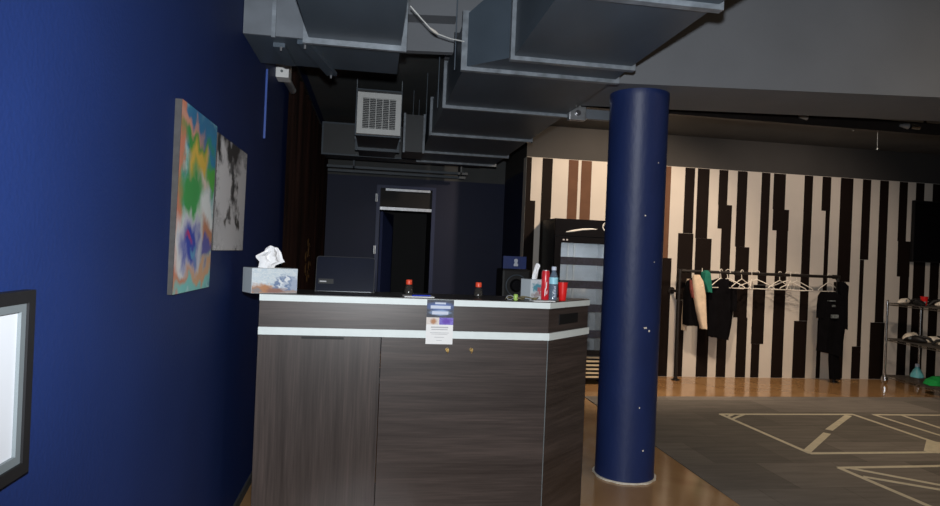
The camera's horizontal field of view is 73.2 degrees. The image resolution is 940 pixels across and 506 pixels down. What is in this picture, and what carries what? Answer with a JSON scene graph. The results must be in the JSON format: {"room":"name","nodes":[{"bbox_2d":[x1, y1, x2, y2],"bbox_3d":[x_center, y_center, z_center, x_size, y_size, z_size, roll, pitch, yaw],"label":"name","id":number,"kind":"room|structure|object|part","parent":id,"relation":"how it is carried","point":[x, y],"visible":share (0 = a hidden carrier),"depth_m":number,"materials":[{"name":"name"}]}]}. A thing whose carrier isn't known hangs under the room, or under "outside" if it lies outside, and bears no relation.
{"room":"entertainment venue","nodes":[
{"label":"entertainment venue","id":0,"kind":"room"},
{"bbox_2d":[0,0,323,505],"bbox_3d":[-1.421,-0.250,4.308,0.150,3.300,13.350,2,0,-9],"label":"wall","id":1,"kind":"structure","parent":0,"point":[143,395],"depth_m":1.78,"materials":[{"name":"blue paint"}]},
{"bbox_2d":[0,289,35,488],"bbox_3d":[-0.837,0.256,0.938,0.022,0.364,0.665,2,0,-9],"label":"picture frame","id":2,"kind":"object","parent":1,"relation":"attached to","point":[17,307],"visible":1,"depth_m":1.23,"materials":[{"name":"black plastic"}]},
{"bbox_2d":[167,98,216,294],"bbox_3d":[-1.040,-0.192,2.391,0.023,0.668,0.487,2,0,-9],"label":"painting","id":3,"kind":"object","parent":1,"relation":"attached to","point":[195,135],"visible":1,"depth_m":2.31,"materials":[{"name":"multicoloured fabric"}]},
{"bbox_2d":[211,132,246,249],"bbox_3d":[-1.128,-0.262,2.972,0.020,0.498,0.620,2,0,-9],"label":"painting","id":4,"kind":"object","parent":1,"relation":"attached to","point":[231,161],"visible":0.84,"depth_m":2.91,"materials":[{"name":"grey fabric"}]},
{"bbox_2d":[233,472,251,505],"bbox_3d":[-1.234,1.382,3.180,0.012,0.050,11.050,2,0,-9],"label":"baseboard","id":5,"kind":"structure","parent":1,"relation":"attached to","point":[247,484],"depth_m":3.64,"materials":[{"name":"black wood"}]},
{"bbox_2d":[263,69,267,138],"bbox_3d":[-1.238,-0.904,3.836,0.012,0.420,0.017,2,0,-9],"label":"cable raceway","id":6,"kind":"object","parent":1,"relation":"attached to","point":[266,83],"visible":1,"depth_m":3.83,"materials":[{"name":"blue paint"}]},
{"bbox_2d":[276,64,295,93],"bbox_3d":[-1.277,-1.220,4.415,0.084,0.110,0.475,2,0,-9],"label":"security camera","id":7,"kind":"object","parent":1,"relation":"attached to","point":[283,73],"visible":0.86,"depth_m":4.21,"materials":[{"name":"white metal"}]},
{"bbox_2d":[281,66,327,289],"bbox_3d":[-1.669,-0.083,6.583,0.063,2.796,4.080,2,0,-9],"label":"curtain","id":8,"kind":"object","parent":1,"relation":"hanging from","point":[306,172],"visible":0.69,"depth_m":5.77,"materials":[{"name":"brown fabric"}]},
{"bbox_3d":[-1.621,-1.466,6.584,0.043,0.028,4.080,2,0,-9],"label":"rod","id":9,"kind":"part","parent":8,"relation":"part of","materials":[{"name":"black metal"}]},
{"bbox_2d":[376,210,426,292],"bbox_3d":[-1.111,-0.112,11.008,2.505,3.080,0.100,2,0,-9],"label":"wall","id":10,"kind":"structure","parent":0,"point":[409,227],"depth_m":10.96,"materials":[{"name":"paint"}]},
{"bbox_2d":[324,158,505,295],"bbox_3d":[-0.785,-0.103,8.883,2.505,3.080,0.100,2,0,-9],"label":"wall","id":11,"kind":"structure","parent":0,"point":[469,212],"depth_m":8.90,"materials":[{"name":"blue paint"}]},
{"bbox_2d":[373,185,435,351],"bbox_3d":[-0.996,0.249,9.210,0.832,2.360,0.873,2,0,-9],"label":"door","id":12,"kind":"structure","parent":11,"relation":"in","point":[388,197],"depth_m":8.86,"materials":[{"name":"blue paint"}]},
{"bbox_2d":[424,212,430,292],"bbox_3d":[-0.571,-0.092,10.004,0.100,3.080,2.050,2,0,-9],"label":"door frame","id":13,"kind":"structure","parent":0,"point":[428,213],"depth_m":10.60,"materials":[{"name":"paint"}]},
{"bbox_2d":[501,144,524,267],"bbox_3d":[0.596,-0.046,8.529,0.120,3.080,1.220,2,0,-9],"label":"wall","id":14,"kind":"structure","parent":0,"point":[514,170],"depth_m":8.42,"materials":[{"name":"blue paint"}]},
{"bbox_2d":[496,256,529,295],"bbox_3d":[0.373,0.754,5.766,0.260,1.450,0.320,2,0,-9],"label":"speaker","id":15,"kind":"object","parent":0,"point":[508,277],"visible":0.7,"depth_m":5.64,"materials":[{"name":"black plastic"}]},
{"bbox_3d":[0.398,0.085,5.661,0.210,0.112,0.030,2,0,-9],"label":"sign panel","id":16,"kind":"part","parent":15,"relation":"part of","materials":[{"name":"blue plastic"}]},
{"bbox_3d":[0.415,0.290,5.625,0.120,0.120,0.031,2,0,-9],"label":"spout","id":17,"kind":"part","parent":15,"relation":"part of","materials":[{"name":"black plastic"}]},
{"bbox_2d":[240,352,939,505],"bbox_3d":[3.371,1.664,5.001,9.985,0.120,13.550,2,0,-9],"label":"floor","id":18,"kind":"structure","parent":0,"point":[675,484],"depth_m":6.03,"materials":[{"name":"wood"}]},
{"bbox_2d":[251,289,589,505],"bbox_3d":[-0.208,0.840,3.488,1.780,1.220,0.637,2,0,-9],"label":"reception desk","id":19,"kind":"object","parent":18,"relation":"on","point":[493,415],"depth_m":3.17,"materials":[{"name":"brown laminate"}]},
{"bbox_2d":[242,246,297,292],"bbox_3d":[-0.989,0.079,3.140,0.230,0.231,0.125,3,0,-39],"label":"tissue box","id":20,"kind":"object","parent":19,"relation":"on","point":[264,278],"visible":1,"depth_m":3.10,"materials":[{"name":"white cardboard"}]},
{"bbox_3d":[-0.952,0.136,3.091,0.227,0.118,0.001,3,0,-39],"label":"picture panel","id":21,"kind":"part","parent":20,"relation":"part of","materials":[{"name":"multicoloured cardboard"}]},
{"bbox_3d":[-0.757,0.917,3.111,0.588,1.019,0.025,2,0,-9],"label":"cabinet door","id":22,"kind":"part","parent":19,"relation":"part of","materials":[{"name":"grey laminate"}]},
{"bbox_2d":[314,256,374,293],"bbox_3d":[-0.664,0.115,3.382,0.313,0.189,0.132,2,0,-9],"label":"laptop","id":23,"kind":"object","parent":19,"relation":"on","point":[333,273],"visible":1,"depth_m":3.34,"materials":[{"name":"black plastic"}]},
{"bbox_2d":[404,279,412,293],"bbox_3d":[-0.331,0.184,3.430,0.048,0.079,0.048,2,0,-9],"label":"juice bottle","id":24,"kind":"object","parent":19,"relation":"on","point":[408,289],"visible":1,"depth_m":3.41,"materials":[{"name":"grey plastic"}]},
{"bbox_2d":[402,295,434,297],"bbox_3d":[-0.269,0.224,3.278,0.154,0.004,0.120,2,0,-12],"label":"paper pad","id":25,"kind":"object","parent":19,"relation":"on","point":[402,295],"visible":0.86,"depth_m":3.23,"materials":[{"name":"white paper"}]},
{"bbox_2d":[259,294,589,308],"bbox_3d":[-0.167,0.249,3.381,1.778,0.030,0.396,2,0,-9],"label":"countertop","id":26,"kind":"structure","parent":19,"relation":"on","point":[266,297],"depth_m":3.16,"materials":[{"name":"white laminate"}]},
{"bbox_2d":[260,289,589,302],"bbox_3d":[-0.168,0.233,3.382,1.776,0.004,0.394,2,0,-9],"label":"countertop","id":27,"kind":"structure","parent":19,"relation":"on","point":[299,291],"depth_m":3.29,"materials":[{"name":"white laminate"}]},
{"bbox_2d":[425,299,453,343],"bbox_3d":[-0.152,0.347,3.179,0.136,0.223,0.002,2,0,-9],"label":"flyer","id":28,"kind":"object","parent":19,"relation":"attached to","point":[440,313],"visible":1,"depth_m":3.18,"materials":[{"name":"white paper"}]},
{"bbox_2d":[426,317,438,324],"bbox_3d":[-0.186,0.341,3.174,0.065,0.036,0.001,2,0,-9],"label":"picture","id":29,"kind":"object","parent":28,"relation":"attached to","point":[429,320],"depth_m":3.17},
{"bbox_2d":[430,326,447,340],"bbox_3d":[-0.154,0.405,3.179,0.095,0.070,0.001,2,0,-9],"label":"print","id":30,"kind":"object","parent":28,"relation":"attached to","point":[437,333],"depth_m":3.18,"materials":[{"name":"grey paper"}]},
{"bbox_2d":[427,299,453,317],"bbox_3d":[-0.149,0.280,3.179,0.136,0.089,0.001,2,0,-9],"label":"picture","id":31,"kind":"object","parent":28,"relation":"attached to","point":[429,302],"depth_m":3.18},
{"bbox_2d":[439,318,452,324],"bbox_3d":[-0.119,0.344,3.184,0.071,0.036,0.001,2,0,-9],"label":"picture","id":32,"kind":"object","parent":28,"relation":"attached to","point":[442,321],"depth_m":3.18},
{"bbox_3d":[-0.042,0.945,3.221,0.852,1.022,0.025,2,0,-9],"label":"panel","id":33,"kind":"part","parent":19,"relation":"part of","materials":[{"name":"grey laminate"}]},
{"bbox_2d":[474,282,482,296],"bbox_3d":[0.046,0.200,3.453,0.048,0.079,0.048,2,0,-9],"label":"juice bottle","id":34,"kind":"object","parent":19,"relation":"on","point":[478,292],"visible":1,"depth_m":3.44,"materials":[{"name":"grey plastic"}]},
{"bbox_2d":[506,294,517,299],"bbox_3d":[0.221,0.231,3.316,0.062,0.032,0.024,2,0,-9],"label":"key fob","id":35,"kind":"object","parent":19,"relation":"on","point":[514,296],"visible":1,"depth_m":3.31,"materials":[{"name":"green plastic"}]},
{"bbox_2d":[505,296,538,299],"bbox_3d":[0.285,0.240,3.373,0.178,0.017,0.117,2,0,-22],"label":"lanyard","id":36,"kind":"object","parent":19,"relation":"on","point":[509,297],"visible":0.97,"depth_m":3.36,"materials":[{"name":"fabric"}]},
{"bbox_2d":[521,263,541,298],"bbox_3d":[0.348,0.154,3.479,0.096,0.197,0.096,2,0,-29],"label":"tissue box","id":37,"kind":"object","parent":19,"relation":"on","point":[531,288],"visible":0.93,"depth_m":3.44,"materials":[{"name":"white cardboard"}]},
{"bbox_3d":[0.369,0.198,3.437,0.092,0.104,0.001,2,0,-29],"label":"picture panel","id":38,"kind":"part","parent":37,"relation":"part of","materials":[{"name":"cardboard"}]},
{"bbox_2d":[530,300,554,301],"bbox_3d":[0.380,0.251,3.326,0.120,0.004,0.070,2,0,-14],"label":"paper slip","id":39,"kind":"object","parent":19,"relation":"on","point":[530,300],"visible":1,"depth_m":3.30,"materials":[{"name":"white paper"}]},
{"bbox_2d":[541,270,549,299],"bbox_3d":[0.410,0.174,3.442,0.044,0.162,0.045,2,0,-9],"label":"soda can","id":40,"kind":"object","parent":19,"relation":"on","point":[545,273],"visible":0.94,"depth_m":3.42,"materials":[{"name":"red metal"}]},
{"bbox_2d":[548,267,557,300],"bbox_3d":[0.448,0.165,3.397,0.049,0.183,0.049,2,0,-9],"label":"water bottle","id":41,"kind":"object","parent":19,"relation":"on","point":[553,279],"visible":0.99,"depth_m":3.38,"materials":[{"name":"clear plastic"}]},
{"bbox_2d":[558,282,567,300],"bbox_3d":[0.504,0.209,3.443,0.056,0.099,0.056,2,0,-9],"label":"cup","id":42,"kind":"object","parent":19,"relation":"on","point":[562,286],"visible":0.98,"depth_m":3.42,"materials":[{"name":"red plastic"}]},
{"bbox_3d":[0.509,0.969,3.467,0.025,1.022,0.460,2,0,36],"label":"corner panel","id":43,"kind":"part","parent":19,"relation":"part of","materials":[{"name":"grey laminate"}]},
{"bbox_3d":[0.538,0.357,3.449,0.004,0.053,0.212,2,0,36],"label":"vent plate","id":44,"kind":"part","parent":19,"relation":"part of","materials":[{"name":"black plastic"}]},
{"bbox_2d":[540,218,604,380],"bbox_3d":[1.269,0.568,7.550,0.755,1.905,0.584,2,0,-9],"label":"cooler","id":45,"kind":"object","parent":18,"relation":"on","point":[575,247],"visible":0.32,"depth_m":7.35,"materials":[{"name":"black metal"}]},
{"bbox_3d":[1.313,0.499,7.285,0.755,1.355,0.039,2,0,-9],"label":"door","id":46,"kind":"part","parent":45,"relation":"part of","materials":[{"name":"clear glass"}]},
{"bbox_3d":[1.345,-0.286,7.292,0.755,0.193,0.029,2,0,-9],"label":"header panel","id":47,"kind":"part","parent":45,"relation":"part of","materials":[{"name":"black plastic"}]},
{"bbox_3d":[1.312,0.367,7.329,0.655,0.090,0.011,2,0,-9],"label":"price rail","id":48,"kind":"part","parent":45,"relation":"part of","materials":[{"name":"grey plastic"}]},
{"bbox_3d":[1.323,0.097,7.329,0.655,0.090,0.011,2,0,-9],"label":"price rail","id":49,"kind":"part","parent":45,"relation":"part of","materials":[{"name":"grey plastic"}]},
{"bbox_3d":[1.288,0.936,7.327,0.655,0.090,0.011,2,0,-9],"label":"price rail","id":50,"kind":"part","parent":45,"relation":"part of","materials":[{"name":"grey plastic"}]},
{"bbox_3d":[1.300,0.636,7.328,0.655,0.090,0.011,2,0,-9],"label":"price rail","id":51,"kind":"part","parent":45,"relation":"part of","materials":[{"name":"grey plastic"}]},
{"bbox_2d":[592,88,669,484],"bbox_3d":[1.101,0.216,4.303,0.416,2.579,0.414,2,0,-9],"label":"pillar","id":52,"kind":"structure","parent":18,"relation":"on","point":[638,117],"depth_m":4.13,"materials":[{"name":"blue paint"}]},
{"bbox_2d":[668,269,839,382],"bbox_3d":[3.641,0.930,8.093,2.280,1.384,0.266,2,0,-9],"label":"clothes rack","id":53,"kind":"object","parent":18,"relation":"on","point":[671,290],"visible":0.84,"depth_m":7.91,"materials":[{"name":"black metal"}]},
{"bbox_3d":[2.578,0.882,7.845,0.052,1.365,0.052,2,0,-9],"label":"leg","id":54,"kind":"part","parent":53,"relation":"part of","materials":[{"name":"black metal"}]},
{"bbox_2d":[726,269,744,288],"bbox_3d":[3.238,0.321,7.944,0.436,0.241,0.013,2,0,43],"label":"clothes hanger","id":55,"kind":"object","parent":53,"relation":"hanging from","point":[727,269],"visible":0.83,"depth_m":7.88,"materials":[{"name":"white plastic"}]},
{"bbox_2d":[731,270,751,288],"bbox_3d":[3.426,0.329,7.973,0.436,0.241,0.012,2,0,-35],"label":"clothes hanger","id":56,"kind":"object","parent":53,"relation":"hanging from","point":[741,270],"visible":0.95,"depth_m":7.96,"materials":[{"name":"white plastic"}]},
{"bbox_2d":[739,270,774,289],"bbox_3d":[3.629,0.338,8.004,0.436,0.241,0.012,2,0,11],"label":"clothes hanger","id":57,"kind":"object","parent":53,"relation":"hanging from","point":[756,270],"visible":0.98,"depth_m":8.00,"materials":[{"name":"white plastic"}]},
{"bbox_3d":[3.682,0.266,8.012,2.180,0.054,0.054,2,0,-9],"label":"rail","id":58,"kind":"part","parent":53,"relation":"part of","materials":[{"name":"black metal"}]},
{"bbox_2d":[767,271,790,289],"bbox_3d":[3.943,0.351,8.053,0.436,0.241,0.012,2,0,-26],"label":"clothes hanger","id":59,"kind":"object","parent":53,"relation":"hanging from","point":[779,271],"visible":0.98,"depth_m":8.05,"materials":[{"name":"white plastic"}]},
{"bbox_2d":[769,271,805,290],"bbox_3d":[4.053,0.356,8.070,0.436,0.241,0.012,2,0,23],"label":"clothes hanger","id":60,"kind":"object","parent":53,"relation":"hanging from","point":[787,271],"visible":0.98,"depth_m":8.05,"materials":[{"name":"white plastic"}]},
{"bbox_2d":[786,272,793,290],"bbox_3d":[4.095,0.357,8.076,0.012,0.241,0.436,2,0,38],"label":"clothes hanger","id":61,"kind":"object","parent":53,"relation":"hanging from","point":[790,272],"visible":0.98,"depth_m":8.06,"materials":[{"name":"white plastic"}]},
{"bbox_2d":[779,272,812,290],"bbox_3d":[4.178,0.361,8.089,0.436,0.241,0.013,2,0,0],"label":"clothes hanger","id":62,"kind":"object","parent":53,"relation":"hanging from","point":[795,272],"visible":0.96,"depth_m":8.09,"materials":[{"name":"white plastic"}]},
{"bbox_2d":[818,273,835,291],"bbox_3d":[4.626,0.380,8.158,0.436,0.241,0.012,2,0,-29],"label":"clothes hanger","id":63,"kind":"object","parent":53,"relation":"hanging from","point":[828,273],"visible":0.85,"depth_m":8.15,"materials":[{"name":"white plastic"}]},
{"bbox_2d":[816,282,848,379],"bbox_3d":[4.618,0.987,8.070,0.410,1.250,0.138,2,0,-9],"label":"robe","id":64,"kind":"object","parent":63,"relation":"hanging from","point":[832,307],"visible":1,"depth_m":8.04,"materials":[{"name":"black fabric"}]},
{"bbox_3d":[2.893,0.307,7.891,0.012,0.241,0.436,2,0,18],"label":"clothes hanger","id":65,"kind":"object","parent":53,"relation":"hanging from","visible":0},
{"bbox_2d":[681,275,706,330],"bbox_3d":[2.779,0.619,7.832,0.238,0.705,0.292,2,0,-9],"label":"jacket","id":66,"kind":"object","parent":65,"relation":"hanging from","point":[694,311],"visible":1,"depth_m":7.73,"materials":[{"name":"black fabric"}]},
{"bbox_2d":[700,270,711,291],"bbox_3d":[2.928,0.350,7.848,0.136,0.274,0.135,2,0,-9],"label":"shirt","id":67,"kind":"object","parent":65,"relation":"hanging from","point":[705,275],"visible":0.87,"depth_m":7.79,"materials":[{"name":"teal fabric"}]},
{"label":"clothes hanger","id":68,"kind":"object","parent":53,"relation":"hanging from","visible":0},
{"bbox_2d":[706,278,736,339],"bbox_3d":[3.150,0.706,7.951,0.382,0.779,0.128,2,0,-3],"label":"shirt","id":69,"kind":"object","parent":68,"relation":"hanging from","point":[722,301],"visible":0.87,"depth_m":7.91,"materials":[{"name":"black fabric"}]},
{"bbox_2d":[585,396,939,505],"bbox_3d":[4.928,1.665,4.580,6.738,0.006,5.545,2,0,-9],"label":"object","id":70,"kind":"structure","parent":18,"relation":"on","point":[751,467],"depth_m":5.09,"materials":[{"name":"grey carpet"}]},
{"bbox_2d":[719,414,939,453],"bbox_3d":[3.240,1.592,5.645,1.509,0.003,1.255,2,0,-9],"label":"tape","id":71,"kind":"object","parent":70,"relation":"on","point":[931,446],"visible":1,"depth_m":5.39,"materials":[{"name":"beige plastic"}]},
{"bbox_2d":[838,465,939,505],"bbox_3d":[3.244,1.590,4.314,1.037,0.002,0.846,2,0,-9],"label":"tape","id":72,"kind":"object","parent":70,"relation":"on","point":[907,466],"visible":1,"depth_m":4.42,"materials":[{"name":"beige plastic"}]},
{"bbox_2d":[872,414,939,435],"bbox_3d":[4.599,1.651,6.019,0.974,0.001,0.912,2,0,-9],"label":"tape","id":73,"kind":"object","parent":70,"relation":"on","point":[872,414],"visible":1,"depth_m":6.24,"materials":[{"name":"beige plastic"}]},
{"bbox_2d":[881,300,939,393],"bbox_3d":[5.605,1.161,7.589,0.478,1.085,1.354,2,0,2],"label":"wire cart","id":74,"kind":"object","parent":18,"relation":"on","point":[884,378],"visible":0.84,"depth_m":8.04,"materials":[{"name":"silver metal"}]},
{"bbox_3d":[5.409,1.111,8.220,0.036,1.000,0.036,2,0,2],"label":"post","id":75,"kind":"part","parent":74,"relation":"part of","materials":[{"name":"silver metal"}]},
{"bbox_2d":[897,298,909,303],"bbox_3d":[5.597,0.612,8.119,0.267,0.078,0.110,2,0,-20],"label":"game controller","id":76,"kind":"object","parent":74,"relation":"on","point":[903,300],"visible":0.88,"depth_m":8.09,"materials":[{"name":"white plastic"}]},
{"bbox_2d":[902,331,917,338],"bbox_3d":[5.649,1.057,8.053,0.384,0.113,0.159,2,0,-29],"label":"game controller","id":77,"kind":"object","parent":74,"relation":"on","point":[913,333],"visible":0.51,"depth_m":8.01,"materials":[{"name":"white plastic"}]},
{"bbox_2d":[886,374,939,393],"bbox_3d":[5.587,1.602,7.590,0.437,0.034,1.255,2,0,2],"label":"wire shelf","id":78,"kind":"object","parent":74,"relation":"attached to","point":[906,378],"depth_m":7.87,"materials":[{"name":"silver metal"}]},
{"bbox_2d":[887,338,939,351],"bbox_3d":[5.607,1.127,7.591,0.437,0.034,1.255,2,0,2],"label":"wire shelf","id":79,"kind":"object","parent":74,"relation":"attached to","point":[928,345],"depth_m":7.71,"materials":[{"name":"silver metal"}]},
{"bbox_2d":[889,303,939,311],"bbox_3d":[5.626,0.667,7.592,0.437,0.034,1.255,2,0,2],"label":"wire shelf","id":80,"kind":"object","parent":74,"relation":"attached to","point":[934,307],"depth_m":7.78,"materials":[{"name":"silver metal"}]},
{"bbox_2d":[910,364,923,378],"bbox_3d":[5.720,1.504,8.090,0.151,0.175,0.151,2,0,-9],"label":"spray bottle","id":81,"kind":"object","parent":74,"relation":"on","point":[916,372],"visible":1,"depth_m":8.06,"materials":[{"name":"teal plastic"}]},
{"bbox_2d":[909,299,925,305],"bbox_3d":[5.530,0.608,7.795,0.110,0.078,0.267,2,0,7],"label":"game controller","id":82,"kind":"object","parent":74,"relation":"on","point":[915,301],"visible":1,"depth_m":7.75,"materials":[{"name":"black plastic"}]},
{"bbox_2d":[903,335,932,342],"bbox_3d":[5.508,1.058,7.782,0.138,0.098,0.334,2,0,-30],"label":"game controller","id":83,"kind":"object","parent":74,"relation":"on","point":[917,339],"visible":0.96,"depth_m":7.75,"materials":[{"name":"black plastic"}]},
{"bbox_3d":[5.838,1.129,8.209,0.036,1.000,0.036,2,0,2],"label":"post","id":84,"kind":"part","parent":74,"relation":"part of","materials":[{"name":"silver metal"}]},
{"bbox_2d":[920,296,927,304],"bbox_3d":[5.683,0.599,7.914,0.090,0.110,0.090,2,0,-9],"label":"cup","id":85,"kind":"object","parent":74,"relation":"on","point":[922,298],"visible":0.75,"depth_m":7.89,"materials":[{"name":"red plastic"}]},
{"bbox_2d":[923,376,939,386],"bbox_3d":[5.624,1.533,7.600,0.320,0.107,0.241,2,0,-9],"label":"cloth","id":86,"kind":"object","parent":74,"relation":"on","point":[933,380],"visible":1,"depth_m":7.54,"materials":[{"name":"green fabric"}]},
{"bbox_2d":[927,336,939,343],"bbox_3d":[5.729,1.067,7.790,0.334,0.098,0.138,2,0,20],"label":"game controller","id":87,"kind":"object","parent":74,"relation":"on","point":[933,338],"visible":0.41,"depth_m":7.78,"materials":[{"name":"white plastic"}]},
{"bbox_2d":[928,299,939,306],"bbox_3d":[5.721,0.606,7.622,0.334,0.098,0.138,2,0,34],"label":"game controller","id":88,"kind":"object","parent":74,"relation":"on","point":[937,302],"visible":1,"depth_m":7.64,"materials":[{"name":"white plastic"}]},
{"bbox_2d":[931,339,939,344],"bbox_3d":[5.677,1.069,7.522,0.124,0.088,0.301,3,0,-45],"label":"game controller","id":89,"kind":"object","parent":74,"relation":"on","point":[936,340],"visible":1,"depth_m":7.56,"materials":[{"name":"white plastic"}]},
{"bbox_2d":[304,53,939,154],"bbox_3d":[3.005,-1.537,8.270,9.985,0.100,6.950,2,0,-9],"label":"ceiling","id":90,"kind":"structure","parent":0,"point":[335,97],"depth_m":7.37,"materials":[{"name":"grey paint"}]},
{"bbox_2d":[355,78,402,157],"bbox_3d":[-0.945,-1.361,6.524,0.460,0.590,1.405,2,0,-9],"label":"air duct","id":91,"kind":"object","parent":90,"relation":"hanging from","point":[378,116],"visible":1,"depth_m":5.86,"materials":[{"name":"grey metal"}]},
{"bbox_3d":[-0.840,-1.283,5.847,0.400,0.380,0.034,2,0,-9],"label":"grille frame","id":92,"kind":"part","parent":91,"relation":"part of","materials":[{"name":"white metal"}]},
{"bbox_2d":[321,121,480,178],"bbox_3d":[-0.826,-1.343,7.992,1.960,0.610,1.060,2,0,-9],"label":"air duct","id":93,"kind":"object","parent":90,"relation":"hanging from","point":[338,138],"visible":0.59,"depth_m":7.46,"materials":[{"name":"grey metal"}]},
{"bbox_2d":[401,98,425,158],"bbox_3d":[-0.567,-1.306,6.350,0.213,0.670,0.465,2,0,-9],"label":"air duct","id":94,"kind":"object","parent":90,"relation":"hanging from","point":[413,131],"visible":0.98,"depth_m":6.13,"materials":[{"name":"grey metal"}]},
{"bbox_2d":[567,106,609,121],"bbox_3d":[1.092,-1.273,4.739,0.712,0.604,0.073,2,0,-9],"label":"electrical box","id":95,"kind":"object","parent":90,"relation":"attached to","point":[580,114],"visible":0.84,"depth_m":4.69,"materials":[{"name":"metal"}]},
{"bbox_2d":[581,106,939,136],"bbox_3d":[3.164,-1.286,5.465,4.600,0.400,0.105,2,0,-9],"label":"track","id":96,"kind":"object","parent":90,"relation":"hanging from","point":[847,123],"visible":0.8,"depth_m":5.45,"materials":[{"name":"black metal"}]},
{"bbox_2d":[520,126,939,379],"bbox_3d":[4.186,0.104,8.386,7.180,3.080,0.153,2,0,-9],"label":"wall","id":97,"kind":"structure","parent":0,"point":[734,205],"depth_m":8.28,"materials":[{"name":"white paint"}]},
{"bbox_2d":[910,200,939,262],"bbox_3d":[6.592,-0.270,8.638,1.282,0.830,0.074,2,0,-9],"label":"television","id":98,"kind":"object","parent":97,"relation":"attached to","point":[925,216],"visible":1,"depth_m":8.53,"materials":[{"name":"black plastic"}]},
{"bbox_3d":[4.041,-1.729,1.574,9.985,0.100,6.600,2,0,-9],"label":"ceiling","id":99,"kind":"structure","parent":0,"visible":0},
{"bbox_2d":[243,0,407,78],"bbox_3d":[-0.606,-1.449,2.512,0.808,0.845,2.561,2,0,-9],"label":"air duct","id":100,"kind":"object","parent":99,"relation":"hanging from","point":[326,35],"visible":1,"depth_m":3.16,"materials":[{"name":"grey metal"}]},
{"bbox_2d":[408,0,457,23],"bbox_3d":[-0.255,-1.668,4.013,0.369,0.370,0.138,2,0,0],"label":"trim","id":101,"kind":"structure","parent":99,"relation":"attached to","point":[430,11],"depth_m":3.94,"materials":[{"name":"grey paint"}]},
{"bbox_2d":[406,0,482,59],"bbox_3d":[-0.234,-1.576,4.379,2.213,0.550,0.584,2,0,0],"label":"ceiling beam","id":102,"kind":"structure","parent":99,"relation":"attached to","point":[420,39],"depth_m":4.09,"materials":[{"name":"grey paint"}]},
{"bbox_2d":[416,0,723,166],"bbox_3d":[0.305,-1.432,4.523,1.011,0.792,6.060,2,0,-9],"label":"air duct","id":103,"kind":"object","parent":99,"relation":"hanging from","point":[519,68],"visible":0.9,"depth_m":3.61,"materials":[{"name":"grey metal"}]},
{"bbox_3d":[-0.394,-1.355,5.741,0.006,0.560,0.006,2,0,-9],"label":"hanger rod","id":104,"kind":"part","parent":103,"relation":"part of","materials":[{"name":"grey metal"}]},
{"bbox_2d":[410,6,463,41],"bbox_3d":[-0.178,-1.239,3.463,0.020,0.084,0.445,2,0,39],"label":"cable","id":105,"kind":"object","parent":103,"relation":"hanging from","point":[430,28],"visible":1,"depth_m":3.44,"materials":[{"name":"white metal"}]},
{"bbox_3d":[-0.227,-1.350,4.654,0.006,0.560,0.006,2,0,-9],"label":"hanger rod","id":106,"kind":"part","parent":103,"relation":"part of","materials":[{"name":"grey metal"}]},
{"bbox_3d":[-0.074,-1.456,3.685,0.006,0.780,0.006,2,0,-9],"label":"hanger rod","id":107,"kind":"part","parent":103,"relation":"part of","materials":[{"name":"grey metal"}]},
{"bbox_2d":[579,0,939,120],"bbox_3d":[4.658,-1.286,4.375,7.753,0.720,0.633,2,0,0],"label":"ceiling beam","id":108,"kind":"structure","parent":99,"relation":"attached to","point":[877,59],"depth_m":4.04,"materials":[{"name":"grey paint"}]}
]}

